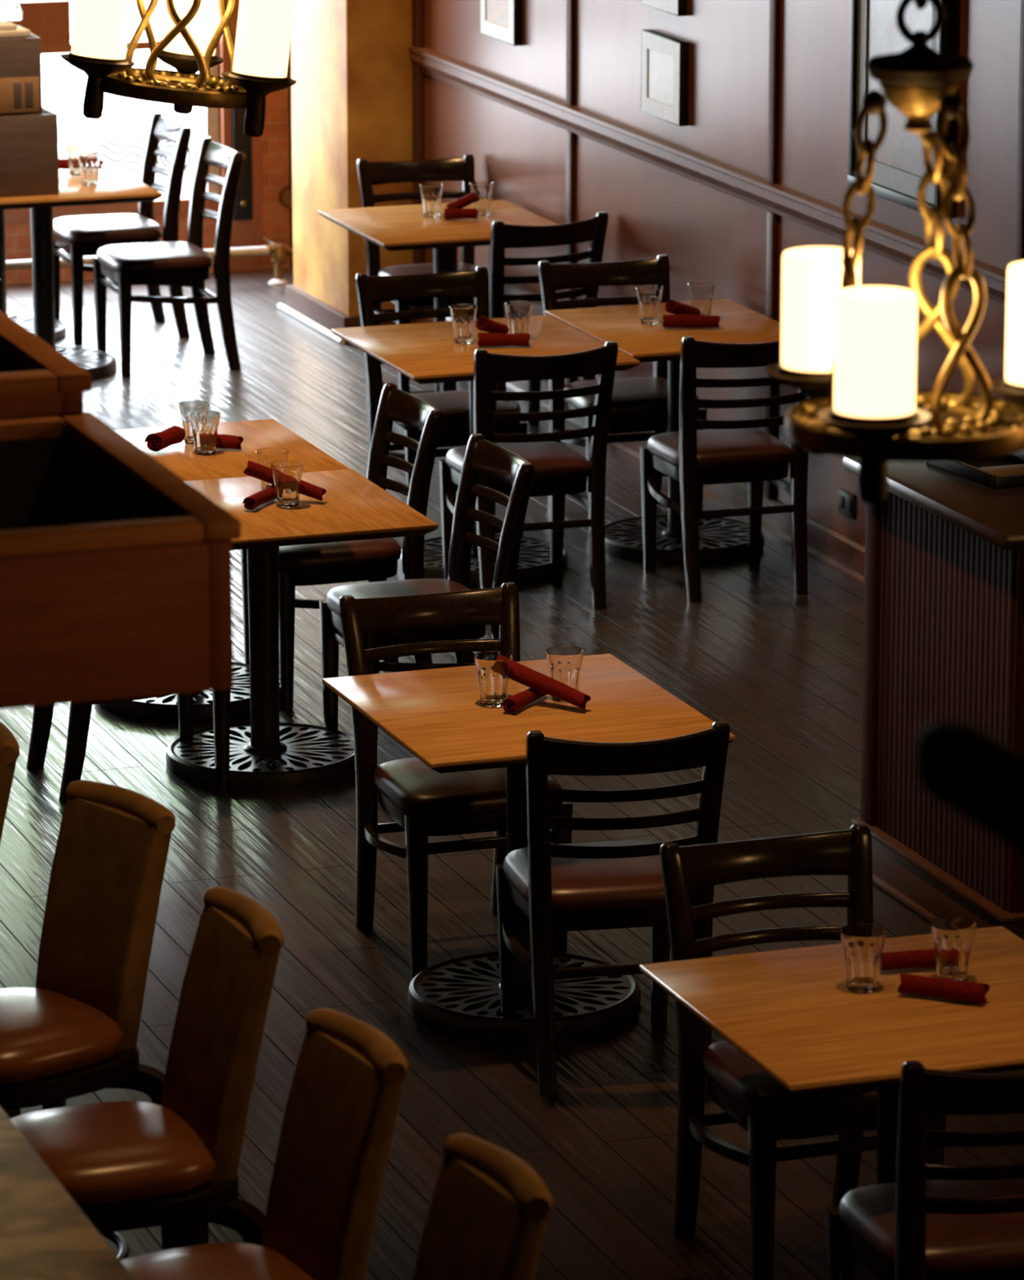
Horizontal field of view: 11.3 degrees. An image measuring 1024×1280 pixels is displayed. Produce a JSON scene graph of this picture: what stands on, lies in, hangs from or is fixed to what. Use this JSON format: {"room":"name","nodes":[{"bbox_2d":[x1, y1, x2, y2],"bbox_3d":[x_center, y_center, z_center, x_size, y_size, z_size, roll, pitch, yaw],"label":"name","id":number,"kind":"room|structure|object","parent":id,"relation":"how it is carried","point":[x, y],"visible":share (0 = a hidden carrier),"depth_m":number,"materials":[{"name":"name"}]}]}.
{"room":"restaurant dining room","nodes":[
{"label":"restaurant dining room","id":0,"kind":"room"},
{"bbox_2d":[4,66,290,284],"bbox_3d":[-5.534,-3.583,20.923,10.050,4.700,0.290,-5,15,-19],"label":"wall","id":1,"kind":"structure","parent":0,"point":[275,136],"depth_m":22.74,"materials":[{"name":"red paint"}]},
{"bbox_2d":[0,0,262,272],"bbox_3d":[-2.991,-3.065,21.845,3.960,3.250,0.150,-5,15,-19],"label":"window","id":2,"kind":"structure","parent":1,"relation":"in","point":[49,20],"depth_m":22.58,"materials":[{"name":"red wood"}]},
{"bbox_2d":[232,108,253,220],"bbox_3d":[-1.179,-2.207,22.612,0.085,0.745,0.041,-5,15,-19],"label":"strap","id":3,"kind":"object","parent":2,"relation":"attached to","point":[242,143],"visible":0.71,"depth_m":22.65,"materials":[{"name":"brown metal"}]},
{"bbox_2d":[0,266,1023,1279],"bbox_3d":[-1.565,1.456,10.582,10.050,0.100,24.150,-5,15,-19],"label":"floor","id":4,"kind":"structure","parent":0,"point":[784,668],"depth_m":13.95,"materials":[{"name":"brown wood"}]},
{"bbox_2d":[0,721,21,1119],"bbox_3d":[-1.325,0.746,10.883,0.571,1.136,0.489,-6,15,-24],"label":"bar stool","id":5,"kind":"object","parent":4,"relation":"on","point":[9,745],"visible":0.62,"depth_m":10.72,"materials":[{"name":"leather"}]},
{"bbox_2d":[0,137,107,342],"bbox_3d":[-2.122,-1.617,21.201,0.770,0.750,0.785,-5,15,-19],"label":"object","id":6,"kind":"object","parent":4,"relation":"on","point":[25,320],"visible":0.23,"depth_m":21.22,"materials":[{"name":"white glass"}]},
{"bbox_2d":[0,1106,135,1279],"bbox_3d":[-1.660,1.180,9.304,1.190,1.050,6.400,-5,15,-19],"label":"countertop","id":7,"kind":"structure","parent":4,"relation":"on","point":[45,1234],"depth_m":8.14,"materials":[{"name":"stone"}]},
{"bbox_2d":[0,164,162,380],"bbox_3d":[-1.858,-1.437,20.475,0.770,0.750,0.790,-5,15,-19],"label":"dining table","id":8,"kind":"object","parent":4,"relation":"on","point":[113,185],"visible":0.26,"depth_m":20.41,"materials":[{"name":"brown wood"}]},
{"bbox_2d":[0,106,59,196],"bbox_3d":[-1.994,-1.911,20.172,0.375,0.313,0.320,-5,15,-19],"label":"wooden crate","id":9,"kind":"object","parent":8,"relation":"on","point":[29,153],"visible":0.79,"depth_m":20.05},
{"bbox_2d":[0,32,42,115],"bbox_3d":[-2.018,-2.204,20.086,0.320,0.295,0.288,-5,15,-19],"label":"wooden crate","id":10,"kind":"object","parent":9,"relation":"on","point":[20,58],"visible":0.89,"depth_m":19.98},
{"bbox_2d":[0,21,31,38],"bbox_3d":[-2.050,-2.367,20.016,0.320,0.050,0.220,-6,15,-22],"label":"bundle","id":11,"kind":"object","parent":10,"relation":"on","point":[7,29],"visible":1,"depth_m":19.96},
{"bbox_2d":[0,2,22,21],"bbox_3d":[-1.962,-2.445,20.095,0.112,0.062,0.112,-5,15,-19],"label":"glass bowl","id":12,"kind":"object","parent":11,"relation":"on","point":[9,11],"visible":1,"depth_m":20.05,"materials":[{"name":"white"}]},
{"bbox_2d":[65,142,88,175],"bbox_3d":[-1.733,-1.916,20.593,0.094,0.122,0.094,-2,14,-7],"label":"water glass","id":13,"kind":"object","parent":8,"relation":"on","point":[73,149],"visible":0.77,"depth_m":20.57,"materials":[{"name":"white"}]},
{"bbox_2d":[77,151,101,185],"bbox_3d":[-1.664,-1.855,20.349,0.094,0.122,0.094,2,14,10],"label":"water glass","id":14,"kind":"object","parent":8,"relation":"on","point":[89,162],"visible":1,"depth_m":20.32,"materials":[{"name":"white"}]},
{"bbox_2d":[0,779,179,1260],"bbox_3d":[-0.963,0.893,10.292,0.571,1.136,0.489,-12,18,-39],"label":"bar stool","id":15,"kind":"object","parent":4,"relation":"on","point":[74,1033],"visible":0.84,"depth_m":10.24,"materials":[{"name":"brown leather"}]},
{"bbox_2d":[53,111,191,344],"bbox_3d":[-1.603,-1.696,21.263,0.552,0.874,0.474,-5,15,-19],"label":"dining chair","id":16,"kind":"object","parent":4,"relation":"on","point":[78,236],"visible":0.84,"depth_m":21.12,"materials":[{"name":"brown wood"}]},
{"bbox_2d":[26,689,231,802],"bbox_3d":[-1.112,-0.035,14.566,0.552,0.874,0.474,-5,15,-19],"label":"dining chair","id":17,"kind":"object","parent":4,"relation":"on","point":[79,718],"visible":0.09,"depth_m":14.53,"materials":[{"name":"brown wood"}]},
{"bbox_2d":[10,886,284,1248],"bbox_3d":[-0.718,1.062,9.608,0.571,1.136,0.489,-6,15,-22],"label":"bar stool","id":18,"kind":"object","parent":4,"relation":"on","point":[126,1166],"visible":0.84,"depth_m":9.49,"materials":[{"name":"brown leather"}]},
{"bbox_2d":[5,243,293,285],"bbox_3d":[-2.761,-1.494,21.892,3.970,0.178,0.119,-5,15,-19],"label":"pipe","id":19,"kind":"object","parent":4,"relation":"on","point":[278,251],"visible":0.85,"depth_m":22.42,"materials":[{"name":"metal"}]},
{"bbox_2d":[92,136,243,377],"bbox_3d":[-1.356,-1.528,20.586,0.552,0.874,0.474,-5,15,-19],"label":"dining chair","id":20,"kind":"object","parent":4,"relation":"on","point":[178,264],"visible":1,"depth_m":20.47,"materials":[{"name":"brown wood"}]},
{"bbox_2d":[98,418,351,720],"bbox_3d":[-0.972,-0.194,15.465,0.787,0.750,0.792,-5,15,-19],"label":"dining table","id":21,"kind":"object","parent":4,"relation":"on","point":[180,458],"visible":0.23,"depth_m":15.34,"materials":[{"name":"brown wood"}]},
{"bbox_2d":[144,425,185,451],"bbox_3d":[-1.036,-0.601,15.401,0.065,0.056,0.139,7,16,26],"label":"rolled napkin","id":22,"kind":"object","parent":21,"relation":"on","point":[156,442],"visible":1,"depth_m":15.37,"materials":[{"name":"red fabric"}]},
{"bbox_2d":[178,400,209,444],"bbox_3d":[-0.953,-0.650,15.493,0.094,0.122,0.094,-9,16,-31],"label":"water glass","id":23,"kind":"object","parent":21,"relation":"on","point":[185,406],"visible":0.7,"depth_m":15.47,"materials":[{"name":"white"}]},
{"bbox_2d":[189,409,220,455],"bbox_3d":[-0.912,-0.614,15.345,0.094,0.122,0.094,12,18,39],"label":"water glass","id":24,"kind":"object","parent":21,"relation":"on","point":[204,423],"visible":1,"depth_m":15.32,"materials":[{"name":"white"}]},
{"bbox_2d":[120,1008,408,1279],"bbox_3d":[-0.477,1.243,8.879,0.571,1.136,0.489,-7,16,-27],"label":"bar stool","id":25,"kind":"object","parent":4,"relation":"on","point":[340,1114],"visible":0.96,"depth_m":8.84,"materials":[{"name":"brown leather"}]},
{"bbox_2d":[165,468,438,788],"bbox_3d":[-0.708,-0.015,14.738,0.787,0.753,0.787,-5,15,-19],"label":"dining table","id":26,"kind":"object","parent":4,"relation":"on","point":[353,507],"visible":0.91,"depth_m":14.69,"materials":[{"name":"brown wood"}]},
{"bbox_2d":[242,484,275,510],"bbox_3d":[-0.704,-0.409,14.662,0.046,0.039,0.221,5,15,21],"label":"rolled napkin","id":27,"kind":"object","parent":26,"relation":"on","point":[251,502],"visible":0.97,"depth_m":14.61,"materials":[{"name":"red fabric"}]},
{"bbox_2d":[256,447,288,489],"bbox_3d":[-0.686,-0.482,14.802,0.094,0.122,0.094,0,14,2],"label":"water glass","id":28,"kind":"object","parent":26,"relation":"on","point":[265,456],"visible":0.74,"depth_m":14.77,"materials":[{"name":"clear"}]},
{"bbox_2d":[243,460,326,501],"bbox_3d":[-0.646,-0.454,14.700,0.240,0.101,0.048,5,15,19],"label":"rolled napkin","id":29,"kind":"object","parent":26,"relation":"on","point":[256,470],"visible":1,"depth_m":14.69,"materials":[{"name":"red fabric"}]},
{"bbox_2d":[271,460,303,507],"bbox_3d":[-0.636,-0.440,14.633,0.094,0.122,0.094,-4,14,-15],"label":"water glass","id":30,"kind":"object","parent":26,"relation":"on","point":[287,474],"visible":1,"depth_m":14.61,"materials":[{"name":"clear"}]},
{"bbox_2d":[240,382,443,706],"bbox_3d":[-0.503,-0.291,15.598,0.552,0.874,0.474,-5,15,-19],"label":"dining chair","id":31,"kind":"object","parent":4,"relation":"on","point":[373,560],"visible":0.6,"depth_m":15.43,"materials":[{"name":"brown wood"}]},
{"bbox_2d":[290,0,413,315],"bbox_3d":[-0.653,-3.597,20.979,0.305,4.700,0.770,-5,15,-19],"label":"wall pier","id":32,"kind":"object","parent":4,"relation":"on","point":[352,64],"visible":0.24,"depth_m":21.07,"materials":[{"name":"paint"}]},
{"bbox_2d":[285,284,417,344],"bbox_3d":[-0.665,-1.368,21.522,0.335,0.112,0.820,-5,15,-19],"label":"baseboard","id":33,"kind":"object","parent":32,"relation":"attached to","point":[298,300],"visible":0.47,"depth_m":21.41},
{"bbox_2d":[276,302,346,344],"bbox_3d":[-0.838,-1.318,21.504,0.028,0.028,0.880,-5,15,-19],"label":"trim","id":34,"kind":"structure","parent":33,"relation":"attached to","point":[280,305],"depth_m":21.48,"materials":[{"name":"white paint"}]},
{"bbox_2d":[356,153,488,392],"bbox_3d":[-0.313,-1.421,20.152,0.474,0.874,0.552,-4,15,-17],"label":"dining chair","id":35,"kind":"object","parent":4,"relation":"on","point":[371,173],"visible":0.36,"depth_m":20.24,"materials":[{"name":"brown wood"}]},
{"bbox_2d":[319,433,534,752],"bbox_3d":[-0.233,-0.107,14.857,0.552,0.874,0.474,-5,15,-19],"label":"dining chair","id":36,"kind":"object","parent":4,"relation":"on","point":[482,455],"visible":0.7,"depth_m":14.89,"materials":[{"name":"brown wood"}]},
{"bbox_2d":[317,200,558,412],"bbox_3d":[-0.252,-1.218,19.592,0.755,0.750,0.815,-5,15,-19],"label":"dining table","id":37,"kind":"object","parent":4,"relation":"on","point":[404,227],"visible":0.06,"depth_m":19.49,"materials":[{"name":"brown wood"}]},
{"bbox_2d":[419,182,444,217],"bbox_3d":[-0.305,-1.667,19.590,0.094,0.122,0.094,13,19,43],"label":"water glass","id":38,"kind":"object","parent":37,"relation":"on","point":[431,193],"visible":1,"depth_m":19.56,"materials":[{"name":"white"}]},
{"bbox_2d":[443,208,478,219],"bbox_3d":[-0.194,-1.611,19.520,0.130,0.042,0.049,-2,14,-10],"label":"rolled napkin","id":39,"kind":"object","parent":37,"relation":"on","point":[449,213],"visible":1,"depth_m":19.50,"materials":[{"name":"red fabric"}]},
{"bbox_2d":[469,180,493,215],"bbox_3d":[-0.115,-1.677,19.632,0.094,0.122,0.094,7,16,26],"label":"water glass","id":40,"kind":"object","parent":37,"relation":"on","point":[484,188],"visible":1,"depth_m":19.61,"materials":[{"name":"white"}]},
{"bbox_2d":[355,265,528,536],"bbox_3d":[-0.238,-0.796,17.636,0.474,0.874,0.552,-5,15,-19],"label":"dining chair","id":41,"kind":"object","parent":4,"relation":"on","point":[454,405],"visible":0.34,"depth_m":17.68,"materials":[{"name":"brown wood"}]},
{"bbox_2d":[339,582,573,977],"bbox_3d":[-0.139,0.346,13.033,0.474,0.874,0.552,-5,15,-19],"label":"dining chair","id":42,"kind":"object","parent":4,"relation":"on","point":[423,802],"visible":0.69,"depth_m":13.04,"materials":[{"name":"brown wood"}]},
{"bbox_2d":[413,1133,553,1279],"bbox_3d":[-0.238,1.399,8.250,0.571,1.136,0.489,-7,15,-25],"label":"bar stool","id":43,"kind":"object","parent":4,"relation":"on","point":[489,1211],"visible":1,"depth_m":8.21,"materials":[{"name":"leather"}]},
{"bbox_2d":[331,315,639,585],"bbox_3d":[-0.096,-0.612,17.152,0.775,0.750,0.880,-5,15,-19],"label":"dining table","id":44,"kind":"object","parent":4,"relation":"on","point":[425,353],"visible":0.41,"depth_m":17.07,"materials":[{"name":"brown wood"}]},
{"bbox_2d":[449,303,478,343],"bbox_3d":[-0.160,-1.044,17.077,0.094,0.122,0.094,6,15,22],"label":"water glass","id":45,"kind":"object","parent":44,"relation":"on","point":[464,316],"visible":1,"depth_m":17.05,"materials":[{"name":"white"}]},
{"bbox_2d":[475,315,509,333],"bbox_3d":[-0.066,-1.034,17.056,0.118,0.088,0.056,-13,19,-42],"label":"rolled napkin","id":46,"kind":"object","parent":44,"relation":"on","point":[483,323],"visible":1,"depth_m":17.03,"materials":[{"name":"red fabric"}]},
{"bbox_2d":[478,332,530,346],"bbox_3d":[-0.027,-0.989,17.013,0.172,0.046,0.053,0,14,0],"label":"rolled napkin","id":47,"kind":"object","parent":44,"relation":"on","point":[486,339],"visible":1,"depth_m":16.99,"materials":[{"name":"red fabric"}]},
{"bbox_2d":[504,300,533,333],"bbox_3d":[0.022,-1.058,17.136,0.094,0.122,0.094,1,14,6],"label":"water glass","id":48,"kind":"object","parent":44,"relation":"on","point":[518,312],"visible":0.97,"depth_m":17.10,"materials":[{"name":"clear"}]},
{"bbox_2d":[440,211,608,439],"bbox_3d":[0.038,-1.166,19.128,0.474,0.874,0.552,-7,16,-28],"label":"dining chair","id":49,"kind":"object","parent":4,"relation":"on","point":[503,236],"visible":0.35,"depth_m":18.84,"materials":[{"name":"brown wood"}]},
{"bbox_2d":[322,653,735,1039],"bbox_3d":[0.030,0.524,12.572,0.759,0.750,0.845,-5,15,-19],"label":"dining table","id":50,"kind":"object","parent":4,"relation":"on","point":[438,715],"visible":0.73,"depth_m":12.49,"materials":[{"name":"brown wood"}]},
{"bbox_2d":[474,651,513,707],"bbox_3d":[-0.045,0.097,12.479,0.094,0.122,0.094,-5,15,-19],"label":"water glass","id":51,"kind":"object","parent":50,"relation":"on","point":[493,668],"visible":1,"depth_m":12.45,"materials":[{"name":"white"}]},
{"bbox_2d":[502,688,547,712],"bbox_3d":[0.035,0.137,12.484,0.042,0.036,0.202,7,16,26],"label":"rolled napkin","id":52,"kind":"object","parent":50,"relation":"on","point":[515,702],"visible":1,"depth_m":12.43,"materials":[{"name":"red fabric"}]},
{"bbox_2d":[509,660,591,709],"bbox_3d":[0.071,0.101,12.480,0.265,0.099,0.049,9,17,33],"label":"rolled napkin","id":53,"kind":"object","parent":50,"relation":"on","point":[522,674],"visible":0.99,"depth_m":12.46,"materials":[{"name":"red fabric"}]},
{"bbox_2d":[546,645,584,702],"bbox_3d":[0.128,0.085,12.528,0.094,0.122,0.094,-10,17,-35],"label":"water glass","id":54,"kind":"object","parent":50,"relation":"on","point":[564,662],"visible":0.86,"depth_m":12.49,"materials":[{"name":"white"}]},
{"bbox_2d":[439,341,618,610],"bbox_3d":[0.045,-0.559,16.680,0.474,0.874,0.552,-4,15,-17],"label":"dining chair","id":55,"kind":"object","parent":4,"relation":"on","point":[561,470],"visible":0.87,"depth_m":16.52,"materials":[{"name":"brown wood"}]},
{"bbox_2d":[495,720,730,1097],"bbox_3d":[0.224,0.572,12.120,0.474,0.874,0.552,-3,14,-11],"label":"dining chair","id":56,"kind":"object","parent":4,"relation":"on","point":[613,884],"visible":0.79,"depth_m":11.94,"materials":[{"name":"brown wood"}]},
{"bbox_2d":[538,253,707,511],"bbox_3d":[0.384,-0.854,17.869,0.474,0.874,0.552,-4,15,-17],"label":"dining chair","id":57,"kind":"object","parent":4,"relation":"on","point":[638,404],"visible":0.38,"depth_m":17.91,"materials":[{"name":"brown wood"}]},
{"bbox_2d":[544,298,782,564],"bbox_3d":[0.571,-0.689,17.447,0.675,0.756,0.850,-5,15,-19],"label":"dining table","id":58,"kind":"object","parent":4,"relation":"on","point":[739,323],"visible":0.66,"depth_m":17.38,"materials":[{"name":"brown wood"}]},
{"bbox_2d":[635,284,663,324],"bbox_3d":[0.463,-1.127,17.387,0.094,0.122,0.094,-3,14,-11],"label":"water glass","id":59,"kind":"object","parent":58,"relation":"on","point":[649,296],"visible":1,"depth_m":17.36,"materials":[{"name":"clear"}]},
{"bbox_2d":[662,314,719,328],"bbox_3d":[0.601,-1.068,17.306,0.192,0.046,0.053,1,14,3],"label":"rolled napkin","id":60,"kind":"object","parent":58,"relation":"on","point":[674,321],"visible":1,"depth_m":17.29,"materials":[{"name":"red fabric"}]},
{"bbox_2d":[688,280,715,315],"bbox_3d":[0.640,-1.145,17.463,0.094,0.122,0.094,-7,16,-28],"label":"water glass","id":61,"kind":"object","parent":58,"relation":"on","point":[701,292],"visible":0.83,"depth_m":17.43,"materials":[{"name":"clear"}]},
{"bbox_2d":[640,336,808,603],"bbox_3d":[0.707,-0.610,16.886,0.474,0.874,0.552,-4,15,-17],"label":"dining chair","id":62,"kind":"object","parent":4,"relation":"on","point":[722,451],"visible":0.86,"depth_m":16.76,"materials":[{"name":"brown wood"}]},
{"bbox_2d":[660,823,946,1279],"bbox_3d":[0.610,0.886,10.855,0.474,0.874,0.552,-5,15,-19],"label":"dining chair","id":63,"kind":"object","parent":4,"relation":"on","point":[749,1097],"visible":0.56,"depth_m":10.90,"materials":[{"name":"brown wood"}]},
{"bbox_2d":[640,926,1023,1279],"bbox_3d":[0.772,1.081,10.328,0.806,0.750,0.798,-5,15,-19],"label":"dining table","id":64,"kind":"object","parent":4,"relation":"on","point":[793,1013],"visible":0.8,"depth_m":10.18,"materials":[{"name":"brown wood"}]},
{"bbox_2d":[840,924,887,993],"bbox_3d":[0.700,0.638,10.300,0.094,0.122,0.094,10,17,35],"label":"water glass","id":65,"kind":"object","parent":64,"relation":"on","point":[863,944],"visible":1,"depth_m":10.28,"materials":[{"name":"white"}]},
{"bbox_2d":[880,948,936,970],"bbox_3d":[0.822,0.644,10.432,0.175,0.039,0.046,-3,14,-10],"label":"rolled napkin","id":66,"kind":"object","parent":64,"relation":"on","point":[922,958],"visible":0.74,"depth_m":10.41,"materials":[{"name":"red fabric"}]},
{"bbox_2d":[897,973,990,1003],"bbox_3d":[0.856,0.691,10.244,0.180,0.040,0.046,6,15,23],"label":"rolled napkin","id":67,"kind":"object","parent":64,"relation":"on","point":[965,991],"visible":1,"depth_m":10.23,"materials":[{"name":"red fabric"}]},
{"bbox_2d":[930,916,977,982],"bbox_3d":[0.884,0.626,10.348,0.094,0.122,0.094,5,15,18],"label":"water glass","id":68,"kind":"object","parent":64,"relation":"on","point":[953,937],"visible":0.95,"depth_m":10.32,"materials":[{"name":"white"}]},
{"bbox_2d":[826,1060,1023,1279],"bbox_3d":[0.889,1.136,9.847,0.474,0.874,0.552,-4,14,-15],"label":"dining chair","id":69,"kind":"object","parent":4,"relation":"on","point":[936,1221],"visible":1,"depth_m":9.62,"materials":[{"name":"brown wood"}]},
{"bbox_2d":[842,449,1023,940],"bbox_3d":[1.672,0.120,13.410,1.365,1.130,1.020,-5,15,-19],"label":"counter","id":70,"kind":"object","parent":4,"relation":"on","point":[944,629],"depth_m":13.19,"materials":[{"name":"brown wood"}]},
{"bbox_2d":[842,449,1023,550],"bbox_3d":[1.672,-0.406,13.279,1.365,0.045,1.020,-5,15,-19],"label":"countertop","id":71,"kind":"structure","parent":70,"relation":"on","point":[997,517],"depth_m":12.99,"materials":[{"name":"wood"}]},
{"bbox_2d":[926,452,1023,489],"bbox_3d":[1.242,-0.448,13.268,0.215,0.040,0.340,-6,15,-24],"label":"serving tray","id":72,"kind":"object","parent":70,"relation":"on","point":[971,470],"visible":0.59,"depth_m":13.21,"materials":[{"name":"black plastic"}]},
{"bbox_2d":[980,463,1023,477],"bbox_3d":[1.282,-0.428,13.197,0.150,0.020,0.090,-5,15,-19],"label":"paper stack","id":73,"kind":"object","parent":72,"relation":"on","point":[1013,469],"visible":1,"depth_m":13.18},
{"bbox_2d":[914,720,1023,854],"bbox_3d":[0.842,1.707,3.679,0.060,2.736,2.800,-5,15,-19],"label":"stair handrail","id":74,"kind":"object","parent":4,"relation":"on","point":[968,770],"visible":1,"depth_m":4.50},
{"bbox_2d":[288,0,1021,546],"bbox_3d":[3.104,-1.233,11.453,0.250,4.700,23.860,-5,15,-19],"label":"wall","id":75,"kind":"structure","parent":0,"point":[705,233],"depth_m":17.88,"materials":[{"name":"red wood"}]},
{"bbox_2d":[412,0,425,307],"bbox_3d":[-0.381,-3.566,20.621,0.028,4.588,0.080,-5,15,-19],"label":"trim","id":76,"kind":"structure","parent":75,"relation":"attached to","point":[418,41],"depth_m":20.94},
{"bbox_2d":[480,0,522,45],"bbox_3d":[-0.042,-2.462,19.895,0.035,0.300,0.395,-5,15,-19],"label":"picture frame","id":77,"kind":"object","parent":75,"relation":"attached to","point":[501,20],"visible":1,"depth_m":19.85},
{"bbox_2d":[486,0,509,27],"bbox_3d":[-0.043,-2.462,19.895,0.024,0.182,0.277,-5,15,-19],"label":"artwork","id":78,"kind":"object","parent":77,"relation":"attached to","point":[497,11],"depth_m":19.90},
{"bbox_2d":[565,130,575,385],"bbox_3d":[0.219,-1.420,19.415,0.020,0.987,0.056,-5,15,-19],"label":"trim","id":79,"kind":"structure","parent":75,"relation":"attached to","point":[571,136],"depth_m":19.33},
{"bbox_2d":[566,0,575,105],"bbox_3d":[0.219,-3.691,18.852,0.020,3.492,0.056,-5,15,-19],"label":"trim","id":80,"kind":"structure","parent":75,"relation":"attached to","point":[571,4],"depth_m":19.21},
{"bbox_2d":[417,317,865,587],"bbox_3d":[3.240,1.183,11.223,0.030,0.120,21.850,-5,15,-19],"label":"baseboard","id":81,"kind":"structure","parent":75,"relation":"attached to","point":[828,547],"depth_m":17.62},
{"bbox_2d":[641,0,687,16],"bbox_3d":[0.538,-2.370,18.225,0.035,0.295,0.360,-5,15,-19],"label":"picture frame","id":82,"kind":"object","parent":75,"relation":"attached to","point":[677,7],"visible":1,"depth_m":18.15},
{"bbox_2d":[640,29,688,126],"bbox_3d":[0.541,-1.994,18.308,0.035,0.295,0.380,-5,15,-19],"label":"picture frame","id":83,"kind":"object","parent":75,"relation":"attached to","point":[664,75],"visible":1,"depth_m":18.27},
{"bbox_2d":[648,48,674,106],"bbox_3d":[0.540,-1.994,18.308,0.024,0.177,0.262,-5,15,-19],"label":"artwork","id":84,"kind":"object","parent":83,"relation":"attached to","point":[660,60],"depth_m":18.31},
{"bbox_2d":[408,45,1008,306],"bbox_3d":[3.235,0.119,10.957,0.042,0.103,21.850,-5,15,-19],"label":"chair rail","id":85,"kind":"object","parent":75,"relation":"attached to","point":[900,246],"visible":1,"depth_m":18.07,"materials":[{"name":"wood"}]},
{"bbox_2d":[764,211,777,498],"bbox_3d":[0.881,-0.968,17.594,0.020,0.987,0.056,-5,15,-19],"label":"trim","id":86,"kind":"structure","parent":75,"relation":"attached to","point":[772,218],"depth_m":17.52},
{"bbox_2d":[767,0,780,183],"bbox_3d":[0.881,-3.239,17.030,0.020,3.492,0.056,-5,15,-19],"label":"trim","id":87,"kind":"structure","parent":75,"relation":"attached to","point":[775,5],"depth_m":17.36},
{"bbox_2d":[838,488,856,519],"bbox_3d":[1.106,-0.450,17.078,0.011,0.080,0.130,-5,15,-19],"label":"power outlet","id":88,"kind":"object","parent":75,"relation":"attached to","point":[847,501],"visible":1,"depth_m":17.07,"materials":[{"name":"black plastic"}]},
{"bbox_2d":[848,0,956,217],"bbox_3d":[1.229,-1.803,16.323,0.050,0.840,0.720,-5,15,-19],"label":"picture frame","id":89,"kind":"object","parent":75,"relation":"attached to","point":[900,170],"visible":0.48,"depth_m":16.41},
{"bbox_2d":[866,0,932,177],"bbox_3d":[1.236,-1.803,16.325,0.024,0.630,0.510,-5,15,-19],"label":"artwork","id":90,"kind":"object","parent":89,"relation":"attached to","point":[900,154],"depth_m":16.39},
{"bbox_2d":[1014,0,1023,262],"bbox_3d":[1.540,-2.790,15.218,0.020,3.492,0.056,-5,15,-19],"label":"trim","id":91,"kind":"structure","parent":75,"relation":"attached to","point":[1020,225],"depth_m":15.55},
{"bbox_3d":[-1.565,-3.203,9.426,10.050,0.100,24.150,-5,15,-19],"label":"ceiling","id":92,"kind":"structure","parent":0,"visible":0},
{"bbox_2d":[0,310,241,709],"bbox_3d":[-1.296,-1.415,8.055,1.209,2.710,1.974,-5,15,-19],"label":"partition","id":93,"kind":"object","parent":92,"relation":"hanging from","point":[116,571],"visible":1,"depth_m":7.62,"materials":[{"name":"brown wood"}]},
{"bbox_2d":[60,0,297,137],"bbox_3d":[-0.663,-2.240,10.728,0.465,2.378,0.502,6,15,23],"label":"chandelier","id":94,"kind":"object","parent":92,"relation":"hanging from","point":[260,54],"visible":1,"depth_m":10.86,"materials":[{"name":"brown metal"}]},
{"bbox_2d":[60,0,135,119],"bbox_3d":[-0.873,-1.251,10.876,0.159,0.307,0.160,-5,15,-19],"label":"candle","id":95,"kind":"object","parent":94,"relation":"on","point":[100,27],"depth_m":10.83,"materials":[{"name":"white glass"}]},
{"bbox_2d":[157,0,224,114],"bbox_3d":[-0.701,-1.292,11.174,0.159,0.307,0.160,-5,15,-19],"label":"candle","id":96,"kind":"object","parent":94,"relation":"on","point":[177,54],"depth_m":11.12,"materials":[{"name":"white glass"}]},
{"bbox_2d":[222,0,297,137],"bbox_3d":[-0.534,-1.214,10.893,0.159,0.307,0.160,-5,15,-19],"label":"candle","id":97,"kind":"object","parent":94,"relation":"on","point":[260,61],"depth_m":10.85,"materials":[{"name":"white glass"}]},
{"bbox_2d":[766,0,1023,503],"bbox_3d":[0.608,-1.398,7.257,0.477,2.360,0.491,-5,15,-19],"label":"chandelier","id":98,"kind":"object","parent":92,"relation":"hanging from","point":[851,348],"visible":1,"depth_m":7.37,"materials":[{"name":"brown metal"}]},
{"bbox_2d":[766,246,861,454],"bbox_3d":[0.455,-0.423,7.626,0.160,0.301,0.160,-5,15,-19],"label":"candle","id":99,"kind":"object","parent":98,"relation":"on","point":[811,282],"depth_m":7.57,"materials":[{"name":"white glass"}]},
{"bbox_2d":[817,285,931,503],"bbox_3d":[0.512,-0.343,7.300,0.160,0.301,0.160,-5,15,-19],"label":"candle","id":100,"kind":"object","parent":98,"relation":"on","point":[875,412],"depth_m":7.25,"materials":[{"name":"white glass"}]},
{"bbox_2d":[991,260,1023,404],"bbox_3d":[0.775,-0.396,7.514,0.160,0.301,0.160,-5,15,-19],"label":"candle","id":101,"kind":"object","parent":98,"relation":"on","point":[1011,386],"depth_m":7.47,"materials":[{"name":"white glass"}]},
{"label":"outside","id":102,"kind":"structure","parent":0,"visible":0},
{"bbox_2d":[0,0,204,124],"bbox_3d":[-8.919,-5.691,40.114,60.000,0.150,38.050,-5,15,-19],"label":"pavement","id":103,"kind":"structure","parent":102,"point":[63,84],"depth_m":29.46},
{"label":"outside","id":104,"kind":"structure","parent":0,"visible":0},
{"bbox_2d":[57,116,204,194],"bbox_3d":[-3.803,-2.280,26.022,60.000,0.015,3.200,-5,15,-19],"label":"road","id":105,"kind":"structure","parent":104,"point":[118,132],"depth_m":27.60,"materials":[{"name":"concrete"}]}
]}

